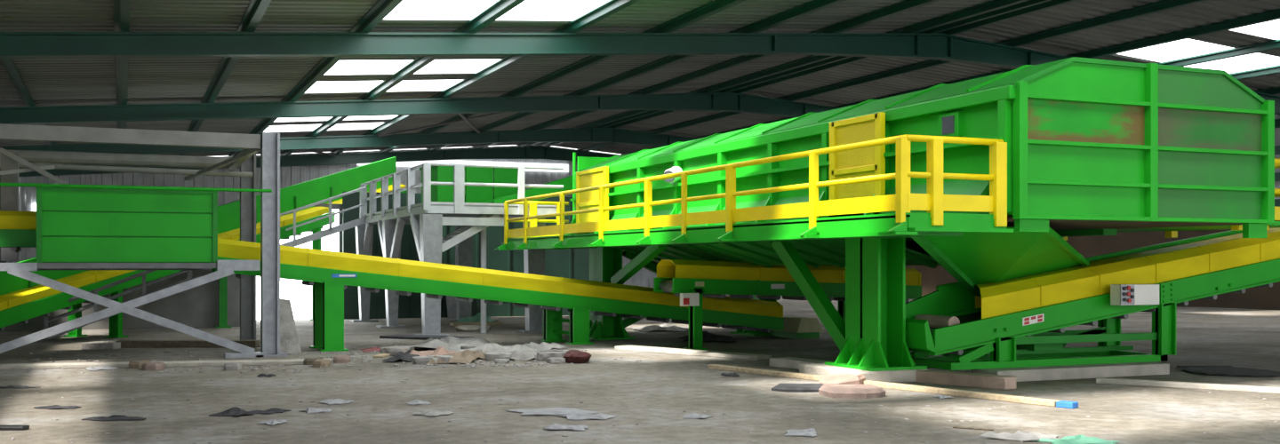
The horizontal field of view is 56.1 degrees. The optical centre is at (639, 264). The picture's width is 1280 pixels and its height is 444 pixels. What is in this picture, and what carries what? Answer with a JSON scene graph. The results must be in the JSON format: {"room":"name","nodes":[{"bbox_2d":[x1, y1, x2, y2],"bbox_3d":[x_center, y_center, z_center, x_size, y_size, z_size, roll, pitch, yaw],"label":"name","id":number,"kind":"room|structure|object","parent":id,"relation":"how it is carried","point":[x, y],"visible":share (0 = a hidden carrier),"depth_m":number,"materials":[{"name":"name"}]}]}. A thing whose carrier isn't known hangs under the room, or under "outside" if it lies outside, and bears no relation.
{"room":"waste facility","nodes":[
{"label":"waste facility","id":0,"kind":"room"},
{"bbox_2d":[0,270,239,331],"bbox_3d":[-10.712,0.600,22.089,6.530,1.200,0.250,0,0,-23],"label":"wall","id":1,"kind":"structure","parent":0,"point":[197,307],"depth_m":22.80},
{"bbox_2d":[6,145,656,287],"bbox_3d":[-7.987,-1.915,48.804,32.000,6.229,0.050,0,0,-23],"label":"wall","id":2,"kind":"structure","parent":0,"point":[289,175],"depth_m":45.60,"materials":[{"name":"metal"}]},
{"bbox_2d":[357,160,568,172],"bbox_3d":[-7.084,-4.087,49.090,8.851,0.330,0.040,0,0,-23],"label":"window strip","id":3,"kind":"object","parent":2,"relation":"attached to","point":[401,164],"visible":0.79,"depth_m":49.50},
{"bbox_2d":[342,192,589,319],"bbox_3d":[-3.686,-0.200,27.532,6.155,2.800,0.160,0,0,-23],"label":"wall partition","id":4,"kind":"structure","parent":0,"point":[571,263],"depth_m":27.27,"materials":[{"name":"metal"}]},
{"bbox_2d":[256,209,338,320],"bbox_3d":[-7.523,-0.010,26.182,1.921,2.420,0.040,0,0,-23],"label":"door opening","id":5,"kind":"structure","parent":4,"relation":"in","point":[300,295],"depth_m":26.21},
{"bbox_2d":[314,203,342,252],"bbox_3d":[-7.506,-0.070,26.167,2.141,2.540,0.240,0,0,-23],"label":"door frame","id":6,"kind":"structure","parent":4,"relation":"attached to","point":[334,206],"depth_m":26.43,"materials":[{"name":"metal"}]},
{"bbox_2d":[0,0,992,156],"bbox_3d":[-3.226,-4.327,22.623,20.000,1.535,52.100,0,0,-23],"label":"ceiling","id":7,"kind":"structure","parent":0,"point":[50,82],"depth_m":24.48,"materials":[{"name":"metal"}]},
{"bbox_2d":[0,58,66,164],"bbox_3d":[-10.460,-3.663,19.447,0.220,0.172,52.000,0,0,-23],"label":"purlin","id":8,"kind":"structure","parent":7,"relation":"attached to","point":[7,63],"depth_m":23.75,"materials":[{"name":"green metal"}]},
{"bbox_2d":[113,0,130,128],"bbox_3d":[-8.715,-3.806,20.200,0.220,0.172,52.000,0,0,-23],"label":"purlin","id":9,"kind":"structure","parent":7,"relation":"attached to","point":[121,7],"depth_m":22.25,"materials":[{"name":"green metal"}]},
{"bbox_2d":[175,0,271,155],"bbox_3d":[-6.971,-3.949,20.953,0.220,0.172,52.000,0,0,-23],"label":"purlin","id":10,"kind":"structure","parent":7,"relation":"attached to","point":[255,11],"depth_m":23.24,"materials":[{"name":"green metal"}]},
{"bbox_2d":[227,0,402,157],"bbox_3d":[-5.226,-4.091,21.706,0.220,0.172,52.000,0,0,-23],"label":"purlin","id":11,"kind":"structure","parent":7,"relation":"attached to","point":[381,8],"depth_m":24.23,"materials":[{"name":"green metal"}]},
{"bbox_2d":[280,0,525,156],"bbox_3d":[-3.482,-4.234,22.458,0.220,0.172,52.000,0,0,-23],"label":"purlin","id":12,"kind":"structure","parent":7,"relation":"attached to","point":[499,8],"depth_m":25.17,"materials":[{"name":"green metal"}]},
{"bbox_2d":[329,0,639,154],"bbox_3d":[-1.737,-4.376,23.211,0.220,0.172,52.000,0,0,-23],"label":"purlin","id":13,"kind":"structure","parent":7,"relation":"attached to","point":[610,7],"depth_m":25.96,"materials":[{"name":"green metal"}]},
{"bbox_2d":[378,0,746,152],"bbox_3d":[0.007,-4.519,23.963,0.220,0.172,52.000,0,0,-23],"label":"purlin","id":14,"kind":"structure","parent":7,"relation":"attached to","point":[716,6],"depth_m":26.44,"materials":[{"name":"green metal"}]},
{"bbox_2d":[377,112,503,136],"bbox_3d":[-5.241,-4.372,36.130,0.090,0.305,9.716,0,0,-44],"label":"brace","id":15,"kind":"object","parent":14,"relation":"attached to","point":[492,114],"visible":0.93,"depth_m":37.05,"materials":[{"name":"metal"}]},
{"bbox_2d":[425,0,846,151],"bbox_3d":[1.752,-4.661,24.716,0.220,0.172,52.000,0,0,-23],"label":"purlin","id":16,"kind":"structure","parent":7,"relation":"attached to","point":[814,5],"depth_m":27.42,"materials":[{"name":"green metal"}]},
{"bbox_2d":[472,0,940,149],"bbox_3d":[3.497,-4.803,25.469,0.220,0.172,52.000,0,0,-23],"label":"purlin","id":17,"kind":"structure","parent":7,"relation":"attached to","point":[906,5],"depth_m":28.17,"materials":[{"name":"green metal"}]},
{"bbox_2d":[516,0,1029,147],"bbox_3d":[5.241,-4.946,26.221,0.220,0.172,52.000,0,0,-23],"label":"purlin","id":18,"kind":"structure","parent":7,"relation":"attached to","point":[988,6],"depth_m":28.91,"materials":[{"name":"green metal"}]},
{"bbox_2d":[530,0,1051,146],"bbox_3d":[5.774,-4.963,26.451,0.100,0.120,52.000,0,0,-23],"label":"purlin","id":19,"kind":"object","parent":7,"relation":"attached to","point":[1028,4],"visible":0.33,"depth_m":29.02,"materials":[{"name":"green metal"}]},
{"bbox_2d":[539,146,614,162],"bbox_3d":[1.343,-4.256,52.421,12.000,1.322,0.260,0,0,-23],"label":"rafter","id":20,"kind":"object","parent":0,"point":[551,154],"visible":0.2,"depth_m":50.41,"materials":[{"name":"green metal"}]},
{"bbox_2d":[0,294,1279,443],"bbox_3d":[2.244,1.350,25.092,32.600,0.300,52.300,0,0,-23],"label":"floor","id":21,"kind":"structure","parent":0,"point":[1237,338],"depth_m":10.56,"materials":[{"name":"concrete"}]},
{"bbox_2d":[0,177,6,263],"bbox_3d":[-22.438,-0.929,42.161,0.300,4.258,0.260,0,0,-23],"label":"column","id":22,"kind":"structure","parent":21,"relation":"on","point":[0,178],"depth_m":42.14,"materials":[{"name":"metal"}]},
{"bbox_2d":[0,146,541,177],"bbox_3d":[-13.348,-3.982,46.083,20.000,1.870,0.260,0,0,-23],"label":"rafter","id":23,"kind":"object","parent":22,"relation":"on","point":[530,153],"visible":0.67,"depth_m":47.49,"materials":[{"name":"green metal"}]},
{"bbox_2d":[0,425,29,431],"bbox_3d":[-4.613,1.185,8.716,0.323,0.030,0.090,0,0,0],"label":"bar","id":24,"kind":"object","parent":21,"relation":"on","point":[2,428],"visible":1,"depth_m":8.67,"materials":[{"name":"plastic"}]},
{"bbox_2d":[0,210,36,252],"bbox_3d":[-8.892,0.255,15.114,2.452,1.891,0.840,0,0,-23],"label":"conveyor","id":25,"kind":"object","parent":21,"relation":"on","point":[18,229],"visible":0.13,"depth_m":15.16,"materials":[{"name":"metal"}]},
{"bbox_2d":[33,405,81,409],"bbox_3d":[-4.866,1.186,10.007,0.366,0.027,0.155,0,0,12],"label":"scrap","id":26,"kind":"object","parent":21,"relation":"on","point":[52,406],"visible":1,"depth_m":9.98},
{"bbox_2d":[81,342,120,350],"bbox_3d":[-7.655,1.155,17.065,0.455,0.090,0.250,0,0,0],"label":"concrete block","id":27,"kind":"object","parent":21,"relation":"on","point":[90,346],"visible":1,"depth_m":16.94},
{"bbox_2d":[81,415,146,421],"bbox_3d":[-4.057,1.183,9.264,0.494,0.032,0.157,0,0,-9],"label":"scrap","id":28,"kind":"object","parent":21,"relation":"on","point":[114,417],"visible":1,"depth_m":9.23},
{"bbox_2d":[44,270,192,340],"bbox_3d":[-8.301,0.500,19.181,2.142,1.320,0.655,0,0,-23],"label":"staircase","id":29,"kind":"structure","parent":21,"relation":"on","point":[48,320],"depth_m":18.96,"materials":[{"name":"metal"}]},
{"bbox_2d":[0,131,287,359],"bbox_3d":[-7.003,-0.264,16.417,3.828,2.928,3.300,0,0,-23],"label":"support frame","id":30,"kind":"object","parent":21,"relation":"on","point":[269,190],"visible":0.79,"depth_m":15.56,"materials":[{"name":"metal"}]},
{"bbox_2d":[36,187,217,263],"bbox_3d":[-6.735,-0.492,15.832,2.097,0.940,1.630,0,0,-23],"label":"metal container","id":31,"kind":"object","parent":30,"relation":"on","point":[74,225],"visible":0.94,"depth_m":15.09,"materials":[{"name":"metal"}]},
{"bbox_2d":[0,123,261,261],"bbox_3d":[-7.739,-0.874,16.104,5.008,1.649,3.065,0,0,-23],"label":"gantry","id":32,"kind":"object","parent":30,"relation":"on","point":[11,161],"visible":0.97,"depth_m":15.88,"materials":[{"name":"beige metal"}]},
{"bbox_2d":[141,362,165,370],"bbox_3d":[-5.576,1.161,13.733,0.222,0.077,0.255,0,0,-5],"label":"lump","id":33,"kind":"object","parent":21,"relation":"on","point":[147,366],"visible":1,"depth_m":13.63,"materials":[{"name":"pink stone"}]},
{"bbox_2d":[0,359,331,369],"bbox_3d":[-5.847,1.177,14.172,4.259,0.045,0.300,0,0,-12],"label":"kerb","id":34,"kind":"object","parent":21,"relation":"on","point":[294,362],"visible":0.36,"depth_m":14.12,"materials":[{"name":"concrete"}]},
{"bbox_2d":[116,340,260,348],"bbox_3d":[-6.555,1.150,17.432,2.013,0.100,0.220,0,0,0],"label":"timber beam","id":35,"kind":"structure","parent":21,"relation":"on","point":[124,344],"depth_m":17.32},
{"bbox_2d":[0,156,406,338],"bbox_3d":[-8.195,-0.738,22.965,1.040,3.929,14.729,0,0,15],"label":"conveyor","id":36,"kind":"object","parent":21,"relation":"on","point":[21,300],"visible":0.37,"depth_m":20.50,"materials":[{"name":"metal"}]},
{"bbox_2d":[215,276,231,328],"bbox_3d":[-7.927,0.550,22.834,0.280,1.300,0.280,0,0,-23],"label":"steel post","id":37,"kind":"object","parent":21,"relation":"on","point":[222,282],"visible":0.82,"depth_m":22.77,"materials":[{"name":"metal"}]},
{"bbox_2d":[223,362,242,370],"bbox_3d":[-4.655,1.162,13.737,0.215,0.076,0.271,0,0,-23],"label":"lump","id":38,"kind":"object","parent":21,"relation":"on","point":[230,366],"visible":1,"depth_m":13.63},
{"bbox_2d":[208,407,261,416],"bbox_3d":[-3.212,1.171,9.610,0.328,0.057,0.370,0,0,15],"label":"rag","id":39,"kind":"object","parent":21,"relation":"on","point":[235,412],"visible":1,"depth_m":9.53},
{"bbox_2d":[280,298,301,354],"bbox_3d":[-4.772,0.825,16.240,0.330,0.750,0.340,0,0,-23],"label":"concrete block","id":40,"kind":"object","parent":21,"relation":"on","point":[289,340],"visible":0.64,"depth_m":16.19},
{"bbox_2d":[299,408,332,414],"bbox_3d":[-2.634,1.181,9.796,0.234,0.037,0.221,0,0,-38],"label":"paper scrap","id":41,"kind":"object","parent":21,"relation":"on","point":[308,411],"visible":1,"depth_m":9.74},
{"bbox_2d":[312,360,330,367],"bbox_3d":[-3.731,1.160,14.097,0.198,0.080,0.259,0,0,4],"label":"lump","id":42,"kind":"object","parent":21,"relation":"on","point":[317,364],"visible":0.98,"depth_m":13.99,"materials":[{"name":"brown stone"}]},
{"bbox_2d":[317,399,354,405],"bbox_3d":[-2.614,1.181,10.398,0.281,0.037,0.273,0,0,-39],"label":"paper scrap","id":43,"kind":"object","parent":21,"relation":"on","point":[330,402],"visible":1,"depth_m":10.35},
{"bbox_2d":[333,355,351,363],"bbox_3d":[-3.656,1.159,14.735,0.202,0.082,0.254,0,0,-11],"label":"lump","id":44,"kind":"object","parent":21,"relation":"on","point":[338,359],"visible":1,"depth_m":14.63,"materials":[{"name":"pink stone"}]},
{"bbox_2d":[379,346,409,356],"bbox_3d":[-3.250,1.150,15.932,0.405,0.100,0.340,0,0,11],"label":"rubble stone","id":45,"kind":"object","parent":21,"relation":"on","point":[392,351],"visible":0.66,"depth_m":15.79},
{"bbox_2d":[382,349,419,362],"bbox_3d":[-2.934,1.139,15.047,0.462,0.119,0.807,0,0,-2],"label":"sheet","id":46,"kind":"object","parent":21,"relation":"on","point":[406,356],"visible":0.95,"depth_m":14.78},
{"bbox_2d":[412,356,438,365],"bbox_3d":[-2.587,1.158,14.518,0.355,0.084,0.282,0,0,-2],"label":"rubble stone","id":47,"kind":"object","parent":21,"relation":"on","point":[416,360],"visible":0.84,"depth_m":14.40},
{"bbox_2d":[379,334,474,340],"bbox_3d":[-3.447,1.180,19.422,1.528,0.040,0.500,0,0,27],"label":"steel plate","id":48,"kind":"object","parent":21,"relation":"on","point":[399,336],"visible":0.66,"depth_m":19.37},
{"bbox_2d":[412,410,454,416],"bbox_3d":[-1.651,1.182,9.588,0.290,0.034,0.300,0,0,35],"label":"paper scrap","id":49,"kind":"object","parent":21,"relation":"on","point":[430,413],"visible":1,"depth_m":9.54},
{"bbox_2d":[409,346,457,356],"bbox_3d":[-2.749,1.133,15.511,0.990,0.133,1.451,0,0,-23],"label":"cardboard sheet","id":50,"kind":"object","parent":21,"relation":"on","point":[439,351],"visible":0.51,"depth_m":15.49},
{"bbox_2d":[445,296,456,319],"bbox_3d":[-4.139,0.775,26.956,0.440,0.850,0.380,0,0,-23],"label":"leaning board","id":51,"kind":"object","parent":21,"relation":"on","point":[451,302],"visible":0.21,"depth_m":26.83,"materials":[{"name":"metal"}]},
{"bbox_2d":[412,336,490,351],"bbox_3d":[-2.790,1.115,17.300,1.033,0.169,1.626,0,0,6],"label":"sheet","id":52,"kind":"object","parent":21,"relation":"on","point":[455,343],"visible":0.86,"depth_m":17.25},
{"bbox_2d":[427,349,479,364],"bbox_3d":[-2.285,1.124,14.735,0.621,0.147,0.718,0,0,-7],"label":"cardboard sheet","id":53,"kind":"object","parent":21,"relation":"on","point":[466,356],"visible":0.77,"depth_m":14.56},
{"bbox_2d":[350,162,563,335],"bbox_3d":[-3.756,-0.265,23.338,2.707,2.930,6.267,0,0,-23],"label":"platform","id":54,"kind":"object","parent":21,"relation":"on","point":[427,219],"visible":0.77,"depth_m":21.12,"materials":[{"name":"metal"}]},
{"bbox_2d":[280,186,367,247],"bbox_3d":[-6.829,-0.883,24.955,2.218,1.527,0.392,0,0,-23],"label":"staircase","id":55,"kind":"structure","parent":54,"relation":"attached to","point":[331,230],"depth_m":24.91,"materials":[{"name":"metal"}]},
{"bbox_2d":[419,166,517,202],"bbox_3d":[-3.466,-1.511,24.534,1.772,0.982,1.460,0,0,-23],"label":"hopper","id":56,"kind":"object","parent":54,"relation":"on","point":[444,194],"visible":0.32,"depth_m":23.89,"materials":[{"name":"green paint"}]},
{"bbox_2d":[441,214,501,252],"bbox_3d":[-3.078,-0.562,21.053,1.101,0.691,0.850,0,0,-23],"label":"diagonal brace","id":57,"kind":"object","parent":54,"relation":"attached to","point":[465,232],"depth_m":20.67,"materials":[{"name":"metal"}]},
{"bbox_2d":[483,176,572,215],"bbox_3d":[-1.820,-1.461,23.610,2.400,1.015,0.840,0,0,-23],"label":"conveyor","id":58,"kind":"object","parent":54,"relation":"on","point":[566,182],"visible":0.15,"depth_m":23.23,"materials":[{"name":"metal"}]},
{"bbox_2d":[455,325,490,331],"bbox_3d":[-3.043,1.160,21.898,0.605,0.080,0.781,0,0,0],"label":"stone slab","id":59,"kind":"object","parent":21,"relation":"on","point":[461,328],"visible":0.79,"depth_m":21.57,"materials":[{"name":"stone"}]},
{"bbox_2d":[449,321,501,326],"bbox_3d":[-3.238,1.170,23.669,0.963,0.060,0.300,0,0,-21],"label":"plank","id":60,"kind":"object","parent":21,"relation":"on","point":[489,324],"visible":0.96,"depth_m":23.53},
{"bbox_2d":[456,312,497,322],"bbox_3d":[-3.325,1.092,24.514,0.663,0.214,1.221,0,0,12],"label":"plastic sheet","id":61,"kind":"object","parent":21,"relation":"on","point":[477,318],"visible":0.71,"depth_m":24.27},
{"bbox_2d":[455,344,537,353],"bbox_3d":[-2.005,1.127,16.151,1.009,0.144,1.454,0,0,13],"label":"sheet","id":62,"kind":"object","parent":21,"relation":"on","point":[486,348],"visible":0.7,"depth_m":16.02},
{"bbox_2d":[483,352,511,361],"bbox_3d":[-1.780,1.155,15.065,0.347,0.091,0.306,0,0,3],"label":"rubble stone","id":63,"kind":"object","parent":21,"relation":"on","point":[489,356],"visible":0.8,"depth_m":14.94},
{"bbox_2d":[211,238,823,351],"bbox_3d":[-1.518,0.420,18.241,9.359,1.561,1.100,0,0,-23],"label":"conveyor","id":64,"kind":"object","parent":21,"relation":"on","point":[329,274],"visible":0.82,"depth_m":17.62,"materials":[{"name":"metal"}]},
{"bbox_2d":[507,350,539,361],"bbox_3d":[-1.483,1.143,15.280,0.472,0.113,0.768,0,0,3],"label":"sheet","id":65,"kind":"object","parent":21,"relation":"on","point":[517,356],"visible":0.82,"depth_m":15.11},
{"bbox_2d":[523,342,567,351],"bbox_3d":[-1.389,1.141,16.862,0.618,0.117,0.665,0,0,12],"label":"sheet","id":66,"kind":"object","parent":21,"relation":"on","point":[543,346],"visible":0.85,"depth_m":16.76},
{"bbox_2d":[536,352,566,361],"bbox_3d":[-1.105,1.151,15.077,0.392,0.099,0.333,0,0,-1],"label":"rubble stone","id":67,"kind":"object","parent":21,"relation":"on","point":[541,356],"visible":0.65,"depth_m":14.93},
{"bbox_2d":[505,408,599,415],"bbox_3d":[-0.694,1.181,9.727,0.660,0.034,0.508,0,0,-23],"label":"paper scrap","id":68,"kind":"object","parent":21,"relation":"on","point":[548,411],"visible":0.98,"depth_m":9.66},
{"bbox_2d":[543,424,588,431],"bbox_3d":[-0.539,1.183,8.767,0.328,0.032,0.255,0,0,1],"label":"paper scrap","id":69,"kind":"object","parent":21,"relation":"on","point":[555,427],"visible":1,"depth_m":8.69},
{"bbox_2d":[562,350,591,363],"bbox_3d":[-0.770,1.123,14.727,0.367,0.153,0.456,0,0,-23],"label":"sack","id":70,"kind":"object","parent":21,"relation":"on","point":[572,356],"visible":0.99,"depth_m":14.58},
{"bbox_2d":[554,413,615,420],"bbox_3d":[-0.412,1.182,9.375,0.415,0.035,0.360,0,0,-23],"label":"paper scrap","id":71,"kind":"object","parent":21,"relation":"on","point":[572,416],"visible":1,"depth_m":9.33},
{"bbox_2d":[0,342,1279,443],"bbox_3d":[-1.053,1.194,12.847,16.726,0.047,10.679,0,0,15],"label":"grit","id":72,"kind":"object","parent":21,"relation":"on","point":[517,365],"visible":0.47,"depth_m":13.86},
{"bbox_2d":[632,323,688,332],"bbox_3d":[0.386,1.145,21.868,1.106,0.109,1.585,0,0,-23],"label":"sheet","id":73,"kind":"object","parent":21,"relation":"on","point":[664,327],"visible":0.99,"depth_m":21.59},
{"bbox_2d":[614,345,771,360],"bbox_3d":[0.659,1.175,16.108,0.300,0.050,2.643,0,0,-44],"label":"kerb","id":74,"kind":"object","parent":21,"relation":"on","point":[639,348],"visible":0.91,"depth_m":15.91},
{"bbox_2d":[678,330,737,342],"bbox_3d":[1.075,1.125,19.071,0.884,0.148,1.415,0,0,-3],"label":"sheet","id":75,"kind":"object","parent":21,"relation":"on","point":[707,337],"visible":0.8,"depth_m":18.77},
{"bbox_2d":[653,259,921,350],"bbox_3d":[2.271,0.564,17.888,4.200,1.273,0.790,0,0,-23],"label":"conveyor","id":76,"kind":"object","parent":21,"relation":"on","point":[709,279],"visible":0.61,"depth_m":17.29,"materials":[{"name":"metal"}]},
{"bbox_2d":[680,293,699,306],"bbox_3d":[0.694,0.486,16.761,0.260,0.180,0.110,0,0,-23],"label":"switch box","id":77,"kind":"object","parent":76,"relation":"attached to","point":[686,300],"visible":1,"depth_m":16.72,"materials":[{"name":"white plastic"}]},
{"bbox_2d":[771,384,823,392],"bbox_3d":[1.563,1.178,11.520,0.575,0.043,0.528,0,0,12],"label":"stone slab","id":78,"kind":"object","parent":21,"relation":"on","point":[780,388],"visible":0.78,"depth_m":11.34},
{"bbox_2d":[784,428,816,437],"bbox_3d":[1.133,1.184,8.487,0.228,0.028,0.335,0,0,6],"label":"paper sheet","id":79,"kind":"object","parent":21,"relation":"on","point":[809,433],"visible":1,"depth_m":8.45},
{"bbox_2d":[769,357,831,369],"bbox_3d":[1.860,1.150,13.922,0.300,0.100,0.739,0,0,-36],"label":"concrete block","id":80,"kind":"object","parent":21,"relation":"on","point":[788,363],"visible":0.7,"depth_m":13.90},
{"bbox_2d":[819,374,865,384],"bbox_3d":[2.006,1.145,11.989,0.446,0.111,0.570,0,0,-7],"label":"brick","id":81,"kind":"object","parent":21,"relation":"on","point":[836,379],"visible":0.76,"depth_m":11.81,"materials":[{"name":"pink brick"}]},
{"bbox_2d":[818,384,886,399],"bbox_3d":[1.945,1.160,11.017,0.603,0.080,0.544,0,0,5],"label":"stone slab","id":82,"kind":"object","parent":21,"relation":"on","point":[831,391],"visible":1,"depth_m":10.81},
{"bbox_2d":[799,362,928,383],"bbox_3d":[2.341,1.135,12.647,0.880,0.130,1.130,0,0,-23],"label":"concrete plinth","id":83,"kind":"object","parent":21,"relation":"on","point":[906,376],"visible":0.49,"depth_m":12.20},
{"bbox_2d":[708,364,1058,407],"bbox_3d":[2.173,1.175,11.995,0.100,0.050,4.602,0,0,-36],"label":"batten","id":84,"kind":"object","parent":21,"relation":"on","point":[801,376],"visible":0.77,"depth_m":11.30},
{"bbox_2d":[564,56,1274,371],"bbox_3d":[2.512,-0.375,16.280,3.860,3.149,11.383,0,0,-23],"label":"screen","id":85,"kind":"object","parent":21,"relation":"on","point":[1095,147],"visible":0.67,"depth_m":11.68,"materials":[{"name":"green paint"}]},
{"bbox_2d":[663,166,682,184],"bbox_3d":[0.463,-1.245,16.707,0.196,0.264,0.298,0,0,33],"label":"wall lamp","id":86,"kind":"object","parent":85,"relation":"attached to","point":[674,169],"visible":0.73,"depth_m":16.62,"materials":[{"name":"white plastic"}]},
{"bbox_2d":[494,134,1013,250],"bbox_3d":[0.366,-0.675,15.685,1.400,0.850,11.966,0,0,-23],"label":"walkway","id":87,"kind":"object","parent":85,"relation":"attached to","point":[934,222],"visible":1,"depth_m":11.60,"materials":[{"name":"yellow paint"}]},
{"bbox_2d":[1063,158,1279,240],"bbox_3d":[4.541,-0.710,16.989,1.200,0.780,10.400,0,0,-23],"label":"walkway","id":88,"kind":"object","parent":85,"relation":"attached to","point":[1170,232],"visible":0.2,"depth_m":13.02,"materials":[{"name":"green paint"}]},
{"bbox_2d":[915,369,1015,390],"bbox_3d":[3.202,1.140,11.941,0.200,0.120,1.095,0,0,-41],"label":"concrete beam","id":89,"kind":"structure","parent":21,"relation":"on","point":[998,382],"depth_m":11.80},
{"bbox_2d":[978,431,1058,441],"bbox_3d":[2.613,1.172,8.262,0.552,0.054,0.296,0,0,11],"label":"rag","id":90,"kind":"object","parent":21,"relation":"on","point":[1019,436],"visible":0.99,"depth_m":8.22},
{"bbox_2d":[1056,400,1078,408],"bbox_3d":[3.579,1.174,10.064,0.100,0.052,0.152,0,0,-42],"label":"block","id":91,"kind":"object","parent":21,"relation":"on","point":[1065,404],"visible":1,"depth_m":10.03,"materials":[{"name":"blue paint"}]},
{"bbox_2d":[970,361,1169,382],"bbox_3d":[4.620,1.140,12.830,2.350,0.120,0.420,0,0,-23],"label":"concrete beam","id":92,"kind":"structure","parent":21,"relation":"on","point":[1025,374],"depth_m":12.63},
{"bbox_2d":[905,227,1279,370],"bbox_3d":[6.439,0.119,14.132,8.129,1.923,0.950,0,0,-23],"label":"conveyor","id":93,"kind":"object","parent":92,"relation":"on","point":[1020,323],"visible":0.91,"depth_m":13.19,"materials":[{"name":"metal"}]},
{"bbox_2d":[1110,284,1159,305],"bbox_3d":[5.370,0.326,13.075,0.564,0.225,0.245,0,0,-23],"label":"control box","id":94,"kind":"object","parent":93,"relation":"attached to","point":[1120,294],"visible":1,"depth_m":12.97,"materials":[{"name":"white plastic"}]},
{"bbox_2d":[1032,434,1119,443],"bbox_3d":[2.936,1.177,8.081,0.566,0.045,0.282,0,0,1],"label":"plastic sheet","id":95,"kind":"object","parent":21,"relation":"on","point":[1080,439],"visible":1,"depth_m":8.02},
{"bbox_2d":[1096,377,1279,394],"bbox_3d":[5.405,1.175,11.609,1.910,0.050,0.140,0,0,37],"label":"kerb","id":96,"kind":"object","parent":21,"relation":"on","point":[1100,380],"visible":1,"depth_m":11.61,"materials":[{"name":"concrete"}]},
{"bbox_2d":[1181,367,1279,376],"bbox_3d":[6.533,1.185,13.287,0.923,0.030,1.050,0,0,2],"label":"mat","id":97,"kind":"object","parent":21,"relation":"on","point":[1224,372],"visible":1,"depth_m":13.12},
{"bbox_3d":[-11.900,-0.929,17.737,0.300,4.258,0.260,0,0,-23],"label":"column","id":98,"kind":"structure","parent":21,"relation":"on","visible":0},
{"bbox_2d":[0,32,942,59],"bbox_3d":[-2.810,-3.982,21.659,20.000,1.870,0.260,0,0,-23],"label":"rafter","id":99,"kind":"object","parent":98,"relation":"on","point":[12,44],"visible":1,"depth_m":21.21,"materials":[{"name":"green metal"}]},
{"bbox_3d":[17.206,-1.232,30.295,0.300,4.865,0.260,0,0,-23],"label":"column","id":100,"kind":"structure","parent":21,"relation":"on","visible":0},
{"bbox_2d":[936,33,1279,115],"bbox_3d":[11.881,-4.256,27.997,12.000,1.322,0.260,0,0,-23],"label":"rafter","id":101,"kind":"object","parent":100,"relation":"on","point":[952,48],"visible":0.38,"depth_m":26.14,"materials":[{"name":"green metal"}]},
{"bbox_3d":[-15.663,-0.929,26.460,0.300,4.258,0.260,0,0,-23],"label":"column","id":102,"kind":"structure","parent":21,"relation":"on","visible":0},
{"bbox_2d":[0,92,733,124],"bbox_3d":[-6.573,-3.982,30.382,20.000,1.870,0.260,0,0,-23],"label":"rafter","id":103,"kind":"object","parent":102,"relation":"on","point":[714,101],"visible":1,"depth_m":30.14,"materials":[{"name":"green metal"}]},
{"bbox_3d":[-19.427,-0.929,35.182,0.300,4.258,0.260,0,0,-23],"label":"column","id":104,"kind":"structure","parent":21,"relation":"on","visible":0},
{"bbox_2d":[0,127,608,154],"bbox_3d":[-10.337,-3.982,39.104,20.000,1.870,0.260,0,0,-23],"label":"rafter","id":105,"kind":"object","parent":104,"relation":"on","point":[578,134],"visible":0.76,"depth_m":39.84,"materials":[{"name":"green metal"}]},
{"bbox_3d":[20.970,-1.232,21.572,0.300,4.865,0.260,0,0,-23],"label":"column","id":106,"kind":"structure","parent":21,"relation":"on","visible":0},
{"bbox_2d":[1274,119,1279,207],"bbox_3d":[16.911,-2.660,31.257,0.140,2.320,52.000,0,0,-23],"label":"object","id":107,"kind":"structure","parent":106,"relation":"attached to","point":[1276,148],"depth_m":31.53,"materials":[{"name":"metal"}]},
{"bbox_2d":[729,92,838,118],"bbox_3d":[8.118,-4.256,36.720,12.000,1.322,0.260,0,0,-23],"label":"rafter","id":108,"kind":"object","parent":107,"relation":"attached to","point":[740,102],"visible":0.34,"depth_m":34.82,"materials":[{"name":"green metal"}]},
{"bbox_2d":[607,127,697,146],"bbox_3d":[4.354,-4.256,45.443,12.000,1.322,0.260,0,0,-23],"label":"rafter","id":109,"kind":"object","parent":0,"point":[620,136],"visible":0.34,"depth_m":43.54,"materials":[{"name":"green metal"}]},
{"bbox_2d":[552,0,1279,154],"bbox_3d":[11.465,-4.628,28.961,12.000,0.935,52.100,0,0,-23],"label":"ceiling","id":110,"kind":"structure","parent":0,"point":[1205,12],"depth_m":26.97,"materials":[{"name":"metal"}]},
{"bbox_2d":[540,0,1077,147],"bbox_3d":[6.178,-4.963,26.626,0.100,0.120,52.000,0,0,-23],"label":"purlin","id":111,"kind":"object","parent":110,"relation":"attached to","point":[1053,3],"visible":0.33,"depth_m":29.00,"materials":[{"name":"green metal"}]},
{"bbox_2d":[576,0,1207,151],"bbox_3d":[7.720,-4.864,27.291,0.220,0.172,52.000,0,0,-23],"label":"purlin","id":112,"kind":"structure","parent":110,"relation":"attached to","point":[1151,8],"depth_m":26.55,"materials":[{"name":"green metal"}]},
{"bbox_2d":[621,8,1279,155],"bbox_3d":[9.557,-4.713,28.083,0.220,0.172,52.000,0,0,-23],"label":"purlin","id":113,"kind":"structure","parent":110,"relation":"attached to","point":[1270,15],"depth_m":25.09,"materials":[{"name":"green metal"}]},
{"bbox_2d":[1157,39,1279,66],"bbox_3d":[11.393,-4.564,28.876,0.220,0.172,52.000,0,0,-23],"label":"purlin","id":114,"kind":"structure","parent":110,"relation":"attached to","point":[1270,45],"depth_m":25.96,"materials":[{"name":"green metal"}]},
{"bbox_2d":[1228,64,1279,79],"bbox_3d":[13.229,-4.413,29.668,0.220,0.172,52.000,0,0,-23],"label":"purlin","id":115,"kind":"structure","parent":110,"relation":"attached to","point":[1272,69],"depth_m":27.51,"materials":[{"name":"green metal"}]},
{"bbox_2d":[844,229,1279,310],"bbox_3d":[17.109,-0.050,31.342,0.250,2.500,52.000,0,0,-23],"label":"wall","id":116,"kind":"structure","parent":0,"point":[1254,298],"depth_m":35.78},
{"bbox_2d":[1274,114,1279,199],"bbox_3d":[17.063,-2.720,31.322,0.050,2.840,52.000,0,0,-23],"label":"wall","id":117,"kind":"structure","parent":0,"point":[1277,130],"depth_m":31.74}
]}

